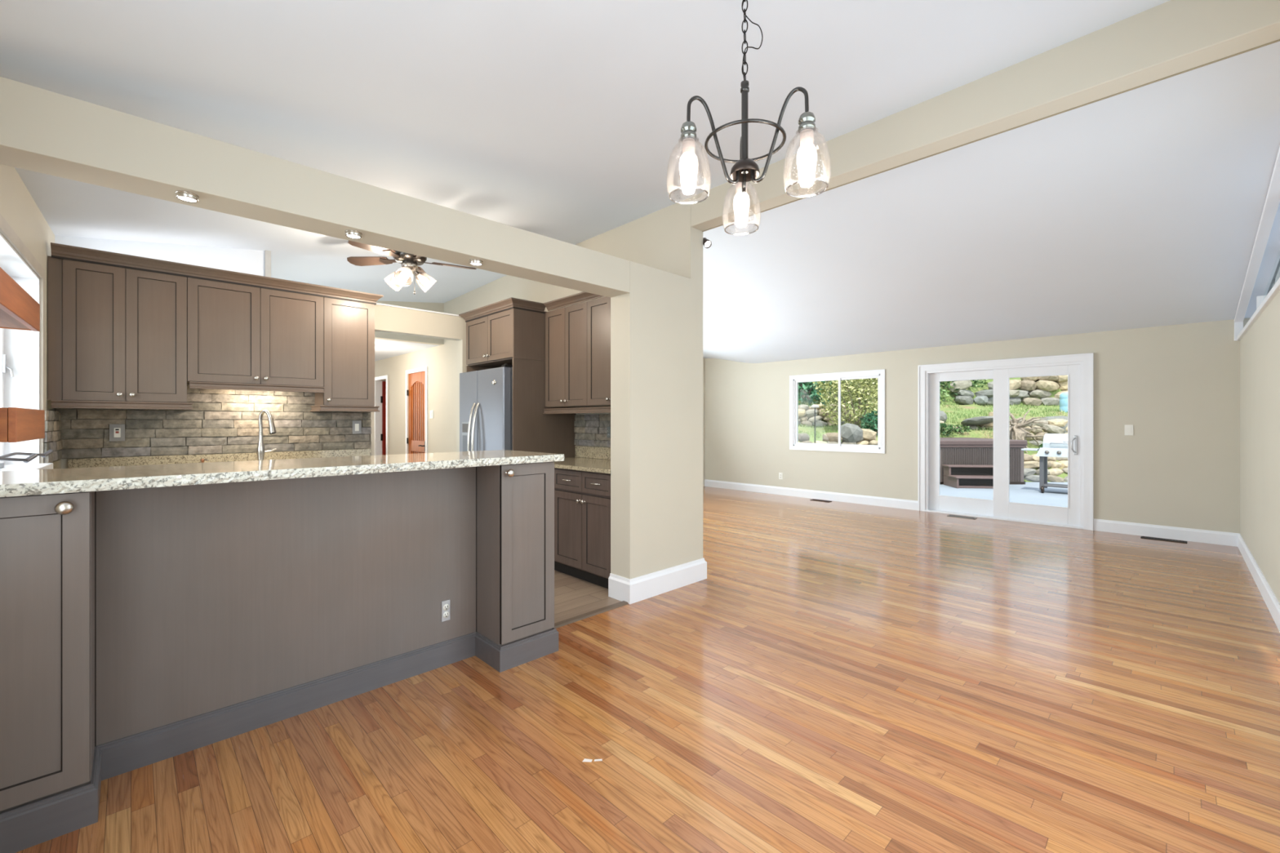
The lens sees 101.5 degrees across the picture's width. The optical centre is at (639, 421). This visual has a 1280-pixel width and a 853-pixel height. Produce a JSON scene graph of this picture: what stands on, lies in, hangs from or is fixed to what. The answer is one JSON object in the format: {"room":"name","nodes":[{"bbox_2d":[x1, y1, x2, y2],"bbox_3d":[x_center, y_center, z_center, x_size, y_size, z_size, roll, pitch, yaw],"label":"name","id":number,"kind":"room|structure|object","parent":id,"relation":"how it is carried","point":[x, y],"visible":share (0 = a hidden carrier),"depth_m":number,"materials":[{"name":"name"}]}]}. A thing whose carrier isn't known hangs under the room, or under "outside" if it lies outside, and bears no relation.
{"room":"dining area","nodes":[
{"label":"dining area","id":0,"kind":"room"},
{"bbox_2d":[0,164,54,410],"bbox_3d":[-2.061,-0.055,1.295,0.240,2.650,5.920,0,0,-42],"label":"wall","id":1,"kind":"structure","parent":0,"point":[18,207],"depth_m":2.74,"materials":[{"name":"paint"}]},
{"bbox_2d":[0,266,39,331],"bbox_3d":[-2.265,-0.430,1.810,0.148,0.114,0.857,0,0,-42],"label":"wooden valance","id":2,"kind":"object","parent":1,"relation":"attached to","point":[19,310],"visible":1,"depth_m":1.90,"materials":[{"name":"orange wood"}]},
{"bbox_2d":[0,407,44,442],"bbox_3d":[-2.438,0.013,1.999,0.148,0.122,0.590,0,0,-42],"label":"wooden shelf","id":3,"kind":"object","parent":1,"relation":"attached to","point":[17,424],"visible":1,"depth_m":1.89,"materials":[{"name":"orange wood"}]},
{"bbox_2d":[0,213,53,471],"bbox_3d":[-2.996,-0.303,2.390,0.255,1.178,1.724,0,0,-42],"label":"window","id":4,"kind":"structure","parent":1,"relation":"in","point":[22,352],"depth_m":2.96,"materials":[{"name":"paint"}]},
{"bbox_2d":[43,410,62,463],"bbox_3d":[-3.659,0.092,3.256,0.039,0.315,0.561,0,0,-42],"label":"backsplash","id":5,"kind":"structure","parent":1,"relation":"attached to","point":[51,441],"depth_m":3.20,"materials":[{"name":"grey stone"}]},
{"bbox_2d":[54,235,467,468],"bbox_3d":[-2.743,-0.080,4.644,3.752,2.700,0.120,0,0,-44],"label":"wall","id":6,"kind":"structure","parent":0,"point":[240,260],"depth_m":4.18,"materials":[{"name":"paint"}]},
{"bbox_2d":[47,255,193,410],"bbox_3d":[-3.507,-0.556,3.563,0.685,0.948,0.358,0,0,-44],"label":"upper cabinet","id":7,"kind":"object","parent":6,"relation":"attached to","point":[117,336],"visible":1,"depth_m":3.42,"materials":[{"name":"wood"}]},
{"bbox_2d":[50,448,370,468],"bbox_3d":[-2.983,0.301,3.920,1.952,0.098,0.580,0,0,-44],"label":"countertop","id":8,"kind":"structure","parent":6,"relation":"attached to","point":[180,459],"depth_m":3.94,"materials":[{"name":"beige stone"}]},
{"bbox_2d":[56,384,371,458],"bbox_3d":[-3.161,-0.013,4.123,1.931,0.525,0.039,0,0,-44],"label":"backsplash","id":9,"kind":"structure","parent":6,"relation":"attached to","point":[220,421],"depth_m":4.01,"materials":[{"name":"grey stone"}]},
{"bbox_2d":[109,424,124,441],"bbox_3d":[-3.635,0.080,3.633,0.078,0.118,0.010,0,0,-44],"label":"backsplash outlet","id":10,"kind":"object","parent":9,"relation":"attached to","point":[117,432],"visible":1,"depth_m":3.63,"materials":[{"name":"white plastic"}]},
{"bbox_2d":[113,427,120,437],"bbox_3d":[-3.634,0.080,3.632,0.033,0.066,0.004,0,0,-44],"label":"socket","id":11,"kind":"object","parent":10,"relation":"attached to","point":[117,431],"depth_m":3.63,"materials":[{"name":"white plastic"}]},
{"bbox_2d":[352,420,361,434],"bbox_3d":[-2.545,0.055,4.697,0.072,0.118,0.009,0,0,-44],"label":"switch","id":12,"kind":"object","parent":9,"relation":"attached to","point":[357,424],"visible":1,"depth_m":4.69,"materials":[{"name":"white plastic"}]},
{"bbox_2d":[186,277,324,392],"bbox_3d":[-2.984,-0.631,4.072,0.842,0.798,0.358,0,0,-44],"label":"upper cabinet","id":13,"kind":"object","parent":6,"relation":"attached to","point":[240,337],"visible":0.96,"depth_m":3.93,"materials":[{"name":"wood"}]},
{"bbox_2d":[50,242,383,305],"bbox_3d":[-3.043,-1.058,3.994,1.920,0.068,0.372,0,0,-44],"label":"crown molding","id":14,"kind":"structure","parent":13,"relation":"attached to","point":[58,250],"depth_m":3.70,"materials":[{"name":"brown wood"}]},
{"bbox_2d":[264,250,271,277],"bbox_3d":[-3.081,-1.248,4.309,0.042,0.333,0.137,0,0,-44],"label":"trim","id":15,"kind":"structure","parent":6,"relation":"attached to","point":[267,253],"depth_m":4.26,"materials":[{"name":"grey paint"}]},
{"bbox_2d":[310,297,379,412],"bbox_3d":[-2.542,-0.556,4.503,0.457,0.948,0.358,0,0,-44],"label":"upper cabinet","id":16,"kind":"object","parent":6,"relation":"attached to","point":[348,326],"visible":0.96,"depth_m":4.39,"materials":[{"name":"wood"}]},
{"bbox_2d":[369,405,374,455],"bbox_3d":[-2.512,0.210,4.862,0.032,2.120,0.150,0,0,-44],"label":"trim","id":17,"kind":"structure","parent":6,"relation":"attached to","point":[372,414],"depth_m":4.81,"materials":[{"name":"white paint"}]},
{"bbox_2d":[376,302,460,316],"bbox_3d":[-2.232,-1.089,5.138,2.330,0.014,0.155,0,0,-44],"label":"trim","id":18,"kind":"structure","parent":6,"relation":"attached to","point":[378,304],"depth_m":5.09,"materials":[{"name":"white wood"}]},
{"bbox_2d":[0,76,630,297],"bbox_3d":[-1.216,-1.010,2.680,2.999,0.223,0.205,0,0,-44],"label":"header beam","id":19,"kind":"structure","parent":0,"point":[42,131],"depth_m":2.19,"materials":[{"name":"paint"}]},
{"bbox_2d":[175,191,199,203],"bbox_3d":[-1.794,-0.888,2.071,0.072,0.020,0.072,0,0,-44],"label":"puck light","id":20,"kind":"object","parent":19,"relation":"attached to","point":[184,196],"visible":1,"depth_m":2.06,"materials":[{"name":"silver metal"}]},
{"bbox_2d":[345,230,362,239],"bbox_3d":[-1.364,-0.888,2.489,0.072,0.020,0.072,0,0,-44],"label":"puck light","id":21,"kind":"object","parent":19,"relation":"attached to","point":[353,234],"visible":1,"depth_m":2.47,"materials":[{"name":"silver metal"}]},
{"bbox_2d":[469,258,483,266],"bbox_3d":[-0.917,-0.888,2.925,0.072,0.020,0.072,0,0,-44],"label":"puck light","id":22,"kind":"object","parent":19,"relation":"attached to","point":[476,262],"visible":1,"depth_m":2.91,"materials":[{"name":"silver metal"}]},
{"bbox_2d":[374,338,438,361],"bbox_3d":[-5.559,-1.130,9.111,1.652,0.100,6.190,0,0,-44],"label":"ceiling","id":23,"kind":"structure","parent":0,"point":[384,348],"depth_m":7.72,"materials":[{"name":"paint"}]},
{"bbox_2d":[374,300,444,345],"bbox_3d":[-3.680,-1.375,6.537,2.452,0.591,0.120,0,0,-44],"label":"wall","id":24,"kind":"structure","parent":0,"point":[437,307],"depth_m":7.07,"materials":[{"name":"paint"}]},
{"bbox_2d":[374,197,702,579],"bbox_3d":[-3.526,-0.261,7.779,0.809,3.061,10.735,0,0,-44],"label":"wall","id":25,"kind":"structure","parent":0,"point":[656,413],"depth_m":4.01,"materials":[{"name":"paint"}]},
{"bbox_2d":[405,366,427,453],"bbox_3d":[-3.439,0.230,8.042,0.099,2.080,0.840,0,0,-44],"label":"door","id":26,"kind":"structure","parent":25,"relation":"in","point":[418,382],"depth_m":8.08,"materials":[{"name":"orange wood"}]},
{"bbox_2d":[429,410,433,418],"bbox_3d":[-3.049,-0.100,7.640,0.009,0.120,0.120,0,0,-44],"label":"switch","id":27,"kind":"object","parent":25,"relation":"attached to","point":[431,412],"visible":1,"depth_m":7.63,"materials":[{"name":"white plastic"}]},
{"bbox_2d":[542,292,605,413],"bbox_3d":[-0.558,-0.579,4.783,0.420,1.022,0.628,0,0,-44],"label":"upper cabinet","id":28,"kind":"object","parent":25,"relation":"attached to","point":[566,328],"visible":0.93,"depth_m":4.66,"materials":[{"name":"wood"}]},
{"bbox_2d":[573,413,610,447],"bbox_3d":[-0.201,0.086,4.692,0.038,0.304,1.257,0,0,-44],"label":"backsplash","id":29,"kind":"structure","parent":25,"relation":"attached to","point":[590,430],"depth_m":4.93,"materials":[{"name":"grey stone"}]},
{"bbox_2d":[606,426,610,437],"bbox_3d":[-0.284,0.100,4.750,0.010,0.100,0.050,0,0,-44],"label":"outlet","id":30,"kind":"object","parent":29,"relation":"attached to","point":[608,428],"visible":0.97,"depth_m":4.75,"materials":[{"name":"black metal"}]},
{"bbox_2d":[574,445,610,459],"bbox_3d":[-0.413,0.295,4.484,0.636,0.111,1.258,0,0,-44],"label":"backsplash","id":31,"kind":"structure","parent":25,"relation":"attached to","point":[595,452],"depth_m":4.94,"materials":[{"name":"beige stone"}]},
{"bbox_2d":[582,291,610,413],"bbox_3d":[-0.120,-0.579,4.333,0.420,1.022,0.628,0,0,-44],"label":"upper cabinet","id":32,"kind":"object","parent":25,"relation":"attached to","point":[598,310],"visible":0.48,"depth_m":4.35,"materials":[{"name":"wood"}]},
{"bbox_2d":[608,557,706,604],"bbox_3d":[-0.052,1.188,4.214,0.853,0.165,0.822,0,0,-44],"label":"baseboard","id":33,"kind":"structure","parent":25,"relation":"attached to","point":[621,588],"depth_m":3.81,"materials":[{"name":"white wood"}]},
{"bbox_2d":[702,237,711,248],"bbox_3d":[0.519,-1.459,4.243,0.067,0.123,0.141,0,0,-37],"label":"wall spotlight","id":34,"kind":"object","parent":25,"relation":"attached to","point":[707,243],"visible":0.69,"depth_m":4.21,"materials":[{"name":"brown metal"}]},
{"bbox_2d":[702,39,1279,231],"bbox_3d":[1.591,-1.530,3.097,0.010,0.006,3.115,0,0,-44],"label":"trim","id":35,"kind":"structure","parent":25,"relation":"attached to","point":[1278,40],"depth_m":2.62,"materials":[{"name":"beige wood"}]},
{"bbox_2d":[0,0,1169,302],"bbox_3d":[-1.424,-1.552,3.318,3.832,0.727,7.840,0,0,-44],"label":"ceiling","id":36,"kind":"structure","parent":0,"point":[562,120],"depth_m":2.31,"materials":[{"name":"paint"}]},
{"bbox_2d":[346,240,476,294],"bbox_3d":[-1.787,-1.260,4.104,0.981,0.520,0.954,0,0,-44],"label":"ceiling fan","id":37,"kind":"object","parent":36,"relation":"hanging from","point":[410,263],"visible":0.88,"depth_m":4.10,"materials":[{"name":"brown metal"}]},
{"bbox_2d":[413,271,420,276],"bbox_3d":[-1.771,-1.169,4.151,0.054,0.056,0.059,0,0,-44],"label":"socket","id":38,"kind":"object","parent":37,"relation":"attached to","point":[416,273],"depth_m":4.14,"materials":[{"name":"silver metal"}]},
{"bbox_2d":[666,0,831,235],"bbox_3d":[0.350,-1.095,1.623,0.476,0.825,0.453,0,0,-44],"label":"chandelier","id":39,"kind":"object","parent":36,"relation":"hanging from","point":[744,170],"visible":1,"depth_m":1.59,"materials":[{"name":"black metal"}]},
{"bbox_2d":[682,137,694,153],"bbox_3d":[0.148,-0.829,1.585,0.038,0.042,0.038,0,0,-44],"label":"bulb socket","id":40,"kind":"object","parent":39,"relation":"attached to","point":[687,142],"depth_m":1.57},
{"bbox_2d":[736,182,746,193],"bbox_3d":[0.361,-0.829,1.858,0.038,0.042,0.038,0,0,-44],"label":"bulb socket","id":41,"kind":"object","parent":39,"relation":"attached to","point":[739,187],"depth_m":1.84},
{"bbox_2d":[800,128,813,146],"bbox_3d":[0.491,-0.829,1.537,0.038,0.042,0.038,0,0,-44],"label":"bulb socket","id":42,"kind":"object","parent":39,"relation":"attached to","point":[806,141],"depth_m":1.52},
{"bbox_2d":[15,486,1279,852],"bbox_3d":[-1.815,1.330,7.237,8.800,0.120,13.900,0,0,-44],"label":"floor","id":43,"kind":"structure","parent":0,"point":[839,677],"depth_m":2.19,"materials":[{"name":"brown wood"}]},
{"bbox_2d":[0,462,558,852],"bbox_3d":[-1.366,0.745,2.316,2.115,1.050,0.505,0,0,-44],"label":"base cabinet","id":44,"kind":"object","parent":43,"relation":"on","point":[140,628],"visible":0.87,"depth_m":2.11,"materials":[{"name":"wood"}]},
{"bbox_2d":[0,449,564,497],"bbox_3d":[-1.408,0.201,2.354,2.170,0.037,0.643,0,0,-44],"label":"countertop","id":45,"kind":"structure","parent":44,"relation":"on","point":[55,481],"depth_m":1.97,"materials":[{"name":"beige stone"}]},
{"bbox_2d":[441,600,449,622],"bbox_3d":[-1.013,0.990,2.727,0.045,0.105,0.010,0,0,-44],"label":"peninsula outlet","id":46,"kind":"object","parent":44,"relation":"attached to","point":[445,604],"visible":1,"depth_m":2.72,"materials":[{"name":"white plastic"}]},
{"bbox_2d":[443,604,448,610],"bbox_3d":[-1.011,0.971,2.725,0.033,0.033,0.003,0,0,-44],"label":"socket","id":47,"kind":"object","parent":46,"relation":"attached to","point":[446,606],"depth_m":2.72,"materials":[{"name":"white plastic"}]},
{"bbox_2d":[443,611,448,617],"bbox_3d":[-1.011,1.010,2.725,0.033,0.033,0.003,0,0,-44],"label":"socket","id":48,"kind":"object","parent":46,"relation":"attached to","point":[446,614],"depth_m":2.72,"materials":[{"name":"white plastic"}]},
{"bbox_2d":[459,363,512,451],"bbox_3d":[-1.280,0.378,5.173,0.814,1.785,0.872,0,0,-44],"label":"refrigerator","id":49,"kind":"object","parent":43,"relation":"on","point":[486,396],"visible":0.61,"depth_m":4.86,"materials":[{"name":"silver metal"}]},
{"bbox_2d":[458,297,575,457],"bbox_3d":[-1.223,0.090,5.227,0.747,2.360,1.029,0,0,-44],"label":"tall cabinet","id":50,"kind":"object","parent":43,"relation":"on","point":[511,331],"visible":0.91,"depth_m":4.84,"materials":[{"name":"wood"}]},
{"bbox_2d":[554,467,610,588],"bbox_3d":[-0.431,0.828,4.469,0.660,0.885,1.255,0,0,-44],"label":"base cabinet","id":51,"kind":"object","parent":43,"relation":"on","point":[582,499],"visible":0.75,"depth_m":4.06,"materials":[{"name":"wood"}]},
{"bbox_2d":[552,457,610,474],"bbox_3d":[-0.425,0.367,4.473,0.665,0.031,1.257,0,0,-44],"label":"countertop","id":52,"kind":"structure","parent":51,"relation":"on","point":[580,464],"depth_m":4.24,"materials":[{"name":"beige stone"}]},
{"bbox_2d":[554,600,628,628],"bbox_3d":[-0.380,1.265,3.377,0.830,0.010,0.062,0,0,-44],"label":"trim","id":53,"kind":"structure","parent":43,"relation":"on","point":[620,604],"depth_m":3.41,"materials":[{"name":"brown wood"}]},
{"bbox_2d":[582,758,602,762],"bbox_3d":[-0.178,1.269,1.955,0.074,0.001,0.019,0,0,1],"label":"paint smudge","id":54,"kind":"object","parent":43,"relation":"on","point":[584,759],"visible":1,"depth_m":1.96,"materials":[{"name":"white paint"}]},
{"bbox_2d":[809,498,831,502],"bbox_3d":[2.884,1.267,8.332,0.120,0.006,0.310,0,0,-44],"label":"floor vent","id":55,"kind":"object","parent":43,"relation":"in","point":[813,499],"visible":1,"depth_m":8.31,"materials":[{"name":"brown metal"}]},
{"bbox_2d":[947,514,977,519],"bbox_3d":[4.262,1.267,6.917,0.120,0.006,0.320,0,0,-44],"label":"floor vent","id":56,"kind":"object","parent":43,"relation":"in","point":[949,515],"visible":1,"depth_m":6.90,"materials":[{"name":"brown metal"}]},
{"bbox_2d":[1140,536,1186,543],"bbox_3d":[5.603,1.267,5.592,0.110,0.006,0.350,0,0,-44],"label":"floor vent","id":57,"kind":"object","parent":43,"relation":"in","point":[1143,537],"visible":1,"depth_m":5.58,"materials":[{"name":"black metal"}]},
{"bbox_3d":[-2.960,0.827,3.919,1.890,0.886,0.605,0,0,-44],"label":"base cabinet","id":58,"kind":"object","parent":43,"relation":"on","visible":0},
{"bbox_3d":[-2.943,0.367,3.909,1.910,0.031,0.648,0,0,-44],"label":"countertop","id":59,"kind":"structure","parent":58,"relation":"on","visible":0},
{"bbox_2d":[256,409,276,460],"bbox_3d":[-2.912,0.130,4.071,0.134,0.443,0.110,0,0,-30],"label":"kitchen faucet","id":60,"kind":"object","parent":59,"relation":"on","point":[260,451],"visible":0.8,"depth_m":4.06,"materials":[{"name":"silver metal"}]},
{"bbox_2d":[702,357,705,486],"bbox_3d":[-0.426,-0.330,8.632,4.822,3.200,0.120,0,0,-44],"label":"wall","id":61,"kind":"structure","parent":0,"point":[704,359],"depth_m":10.18,"materials":[{"name":"paint"}]},
{"bbox_2d":[798,377,1067,482],"bbox_3d":[8.250,-1.605,18.700,19.500,6.355,16.600,0,0,0],"label":"ground","id":62,"kind":"structure","parent":0,"point":[976,433],"depth_m":15.29,"materials":[{"name":"green plant"}]},
{"bbox_2d":[798,404,850,426],"bbox_3d":[5.017,-0.137,15.069,2.079,0.732,0.466,0,0,1],"label":"stone wall","id":63,"kind":"structure","parent":62,"relation":"on","point":[805,411],"depth_m":14.96,"materials":[{"name":"grey stone"}]},
{"bbox_2d":[798,379,856,405],"bbox_3d":[5.703,-1.514,16.953,3.168,2.506,2.855,0,0,-5],"label":"shrub","id":64,"kind":"object","parent":62,"relation":"on","point":[807,388],"visible":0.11,"depth_m":16.19,"materials":[{"name":"green plant"}]},
{"bbox_2d":[798,432,877,444],"bbox_3d":[4.334,0.547,11.378,2.839,0.602,0.593,0,0,-3],"label":"stone wall","id":65,"kind":"structure","parent":62,"relation":"on","point":[830,437],"depth_m":11.42,"materials":[{"name":"beige stone"}]},
{"bbox_2d":[840,422,862,442],"bbox_3d":[4.645,0.266,11.519,0.516,0.453,0.481,0,0,-44],"label":"boulder","id":66,"kind":"object","parent":65,"relation":"on","point":[851,433],"visible":0.87,"depth_m":11.33,"materials":[{"name":"grey stone"}]},
{"bbox_2d":[861,428,876,441],"bbox_3d":[5.004,0.317,11.617,0.455,0.306,0.381,0,0,19],"label":"boulder","id":67,"kind":"object","parent":65,"relation":"on","point":[868,435],"visible":0.56,"depth_m":11.44,"materials":[{"name":"stone"}]},
{"bbox_2d":[812,377,877,428],"bbox_3d":[5.853,-0.668,13.759,2.400,2.129,2.132,0,0,-12],"label":"shrub","id":68,"kind":"object","parent":62,"relation":"on","point":[850,390],"visible":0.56,"depth_m":13.46,"materials":[{"name":"yellow plant"}]},
{"bbox_2d":[859,410,877,435],"bbox_3d":[5.817,0.100,12.909,0.780,0.738,0.757,0,0,-44],"label":"shrub","id":69,"kind":"object","parent":62,"relation":"on","point":[873,426],"visible":0.48,"depth_m":12.83,"materials":[{"name":"green plant"}]},
{"bbox_2d":[939,410,946,422],"bbox_3d":[8.097,-0.085,14.198,0.434,0.413,0.394,0,0,23],"label":"boulder","id":70,"kind":"object","parent":62,"relation":"on","point":[943,416],"visible":0.3,"depth_m":14.01,"materials":[{"name":"grey stone"}]},
{"bbox_2d":[939,422,971,435],"bbox_3d":[8.023,0.214,13.544,1.174,0.405,0.727,0,0,1],"label":"shrub","id":71,"kind":"object","parent":62,"relation":"on","point":[949,427],"visible":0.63,"depth_m":13.36,"materials":[{"name":"green plant"}]},
{"bbox_2d":[939,379,987,404],"bbox_3d":[11.572,-1.751,18.599,5.816,2.673,3.350,0,0,-44],"label":"shrub","id":72,"kind":"object","parent":62,"relation":"on","point":[975,381],"visible":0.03,"depth_m":17.18,"materials":[{"name":"green plant"}]},
{"bbox_2d":[939,420,993,429],"bbox_3d":[8.263,0.240,13.784,2.728,0.539,0.493,0,0,-4],"label":"stone wall","id":73,"kind":"structure","parent":62,"relation":"on","point":[975,427],"depth_m":13.74,"materials":[{"name":"grey stone"}]},
{"bbox_2d":[960,416,993,425],"bbox_3d":[8.806,-0.010,13.616,0.769,0.236,0.522,0,0,19],"label":"boulder","id":74,"kind":"object","parent":62,"relation":"on","point":[980,420],"visible":0.89,"depth_m":13.44,"materials":[{"name":"grey stone"}]},
{"bbox_2d":[946,380,1019,404],"bbox_3d":[11.183,-0.925,17.066,2.190,0.870,0.604,0,0,-1],"label":"stone wall","id":75,"kind":"structure","parent":62,"relation":"on","point":[984,397],"depth_m":16.90,"materials":[{"name":"grey stone"}]},
{"bbox_2d":[981,408,1048,453],"bbox_3d":[9.566,0.226,13.165,1.414,1.449,1.054,0,0,4],"label":"plant","id":76,"kind":"object","parent":62,"relation":"on","point":[1017,432],"visible":0.7,"depth_m":13.08,"materials":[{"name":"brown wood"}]},
{"bbox_2d":[988,411,1067,445],"bbox_3d":[10.587,0.215,13.653,2.729,0.965,0.523,0,0,1],"label":"stone wall","id":77,"kind":"structure","parent":62,"relation":"on","point":[1053,426],"depth_m":13.57,"materials":[{"name":"beige stone"}]},
{"bbox_2d":[1040,415,1067,433],"bbox_3d":[11.172,0.262,13.919,1.466,0.814,0.679,0,0,14],"label":"boulder","id":78,"kind":"object","parent":77,"relation":"in","point":[1047,418],"visible":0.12,"depth_m":13.77,"materials":[{"name":"grey stone"}]},
{"bbox_2d":[1009,375,1067,406],"bbox_3d":[13.539,-1.034,17.194,3.538,1.213,0.695,0,0,0],"label":"stone wall","id":79,"kind":"structure","parent":62,"relation":"on","point":[1027,385],"depth_m":17.00,"materials":[{"name":"beige stone"}]},
{"bbox_2d":[1023,453,1067,482],"bbox_3d":[9.616,1.088,12.080,2.069,0.654,0.787,0,0,-2],"label":"stone wall","id":80,"kind":"structure","parent":62,"relation":"on","point":[1031,462],"depth_m":11.96,"materials":[{"name":"beige stone"}]},
{"bbox_2d":[1059,391,1067,412],"bbox_3d":[12.345,-0.532,15.000,0.470,0.665,0.470,0,0,-44],"label":"drum","id":81,"kind":"object","parent":62,"relation":"on","point":[1064,396],"visible":0.26,"depth_m":14.94,"materials":[{"name":"blue plastic"}]},
{"bbox_2d":[705,317,1250,533],"bbox_3d":[3.725,-0.105,7.798,0.160,2.750,7.110,0,0,-44],"label":"wall","id":82,"kind":"structure","parent":0,"point":[1178,386],"depth_m":6.01,"materials":[{"name":"paint"}]},
{"bbox_2d":[778,472,782,479],"bbox_3d":[2.426,0.945,9.010,0.010,0.115,0.070,0,0,-44],"label":"wall outlet","id":83,"kind":"object","parent":82,"relation":"attached to","point":[780,474],"visible":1,"depth_m":9.00,"materials":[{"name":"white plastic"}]},
{"bbox_2d":[704,479,918,510],"bbox_3d":[2.613,1.202,8.813,0.016,0.135,3.863,0,0,-44],"label":"baseboard","id":84,"kind":"structure","parent":82,"relation":"attached to","point":[833,496],"depth_m":8.49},
{"bbox_2d":[789,368,884,453],"bbox_3d":[3.127,-0.145,8.356,0.118,1.252,1.567,0,0,-44],"label":"window","id":85,"kind":"structure","parent":82,"relation":"in","point":[879,374],"depth_m":8.28,"materials":[{"name":"white plastic"}]},
{"bbox_2d":[918,352,1093,530],"bbox_3d":[4.663,0.238,6.798,0.192,2.063,1.886,0,0,-44],"label":"door","id":86,"kind":"structure","parent":82,"relation":"in","point":[1079,368],"depth_m":6.71,"materials":[{"name":"white plastic"}]},
{"bbox_2d":[1124,424,1133,435],"bbox_3d":[5.490,0.100,5.866,0.009,0.118,0.072,0,0,-44],"label":"light switch","id":87,"kind":"object","parent":82,"relation":"attached to","point":[1128,428],"visible":1,"depth_m":5.86,"materials":[{"name":"white plastic"}]},
{"bbox_2d":[1093,518,1239,546],"bbox_3d":[5.669,1.202,5.677,0.016,0.135,1.120,0,0,-44],"label":"baseboard","id":88,"kind":"structure","parent":82,"relation":"attached to","point":[1229,539],"depth_m":5.64,"materials":[{"name":"white wood"}]},
{"bbox_2d":[690,0,1279,231],"bbox_3d":[1.572,-1.675,3.008,0.146,0.290,3.215,0,0,-44],"label":"ridge beam","id":89,"kind":"structure","parent":0,"point":[1171,37],"depth_m":2.56,"materials":[{"name":"paint"}]},
{"bbox_2d":[702,40,1279,363],"bbox_3d":[1.991,-1.471,6.094,4.902,0.904,7.090,0,0,-44],"label":"ceiling","id":90,"kind":"structure","parent":0,"point":[1140,207],"depth_m":4.30,"materials":[{"name":"paint"}]},
{"bbox_2d":[939,481,1067,506],"bbox_3d":[7.272,1.470,10.227,8.310,0.200,14.500,0,0,-44],"label":"patio","id":91,"kind":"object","parent":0,"point":[1029,492],"visible":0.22,"depth_m":9.91,"materials":[{"name":"concrete"}]},
{"bbox_2d":[810,404,818,443],"bbox_3d":[3.249,0.530,9.700,0.240,1.680,0.240,0,0,-44],"label":"pole","id":92,"kind":"object","parent":91,"relation":"on","point":[815,406],"visible":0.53,"depth_m":9.69,"materials":[{"name":"black metal"}]},
{"bbox_2d":[810,404,818,408],"bbox_3d":[3.249,-0.280,9.700,0.150,0.060,0.150,0,0,-44],"label":"tray","id":93,"kind":"object","parent":92,"relation":"on","point":[813,406],"depth_m":9.66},
{"bbox_2d":[942,464,993,488],"bbox_3d":[6.973,1.153,10.890,1.000,0.435,0.640,0,0,7],"label":"steps","id":94,"kind":"structure","parent":91,"relation":"on","point":[957,476],"depth_m":10.92,"materials":[{"name":"plastic"}]},
{"bbox_2d":[939,437,1027,484],"bbox_3d":[7.400,0.892,12.310,2.070,0.955,2.090,0,0,0],"label":"hot tub","id":95,"kind":"object","parent":91,"relation":"on","point":[953,451],"visible":0.42,"depth_m":11.32,"materials":[{"name":"brown plastic"}]},
{"bbox_2d":[1021,433,1067,493],"bbox_3d":[8.069,0.805,9.870,0.566,1.130,1.360,0,0,-44],"label":"gas grill","id":96,"kind":"object","parent":91,"relation":"on","point":[1054,445],"visible":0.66,"depth_m":9.93,"materials":[{"name":"metal"}]},
{"bbox_2d":[1021,448,1039,450],"bbox_3d":[7.702,0.555,10.280,0.440,0.030,0.260,0,0,-44],"label":"shelf","id":97,"kind":"object","parent":96,"relation":"attached to","point":[1024,449],"depth_m":10.16,"materials":[{"name":"metal"}]},
{"bbox_2d":[1042,433,1067,448],"bbox_3d":[8.074,0.375,9.875,0.552,0.270,0.680,0,0,-44],"label":"hood","id":98,"kind":"object","parent":96,"relation":"attached to","point":[1051,441],"depth_m":9.87,"materials":[{"name":"grey metal"}]},
{"bbox_2d":[1043,483,1067,488],"bbox_3d":[8.086,1.235,9.886,0.400,0.030,0.720,0,0,-44],"label":"shelf","id":99,"kind":"object","parent":96,"relation":"attached to","point":[1050,485],"depth_m":9.95,"materials":[{"name":"grey metal"}]},
{"bbox_2d":[1240,290,1279,603],"bbox_3d":[3.074,-0.330,2.269,8.810,3.200,0.140,0,0,-44],"label":"wall","id":100,"kind":"structure","parent":0,"point":[1260,347],"depth_m":3.87,"materials":[{"name":"paint"}]},
{"bbox_2d":[1234,146,1279,341],"bbox_3d":[4.764,-1.221,3.944,3.730,0.812,0.180,0,0,-44],"label":"window","id":101,"kind":"structure","parent":100,"relation":"in","point":[1272,201],"depth_m":3.90,"materials":[{"name":"white wood"}]},
{"bbox_2d":[1237,533,1279,632],"bbox_3d":[4.324,1.202,3.596,4.814,0.135,0.016,0,0,-44],"label":"baseboard","id":102,"kind":"structure","parent":100,"relation":"attached to","point":[1273,604],"depth_m":3.83,"materials":[{"name":"white wood"}]},
{"bbox_2d":[1266,259,1279,295],"bbox_3d":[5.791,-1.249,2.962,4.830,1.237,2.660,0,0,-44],"label":"trim","id":103,"kind":"structure","parent":100,"relation":"attached to","point":[1277,274],"depth_m":4.45,"materials":[{"name":"paint"}]},
{"bbox_3d":[-3.931,0.070,10.202,1.992,2.600,2.100,0,0,-44],"label":"wall","id":104,"kind":"structure","parent":0,"visible":0},
{"bbox_2d":[374,374,387,455],"bbox_3d":[-4.259,0.240,9.463,0.836,2.060,0.680,0,0,-44],"label":"door","id":105,"kind":"structure","parent":104,"relation":"in","point":[381,386],"depth_m":9.41,"materials":[{"name":"wood"}]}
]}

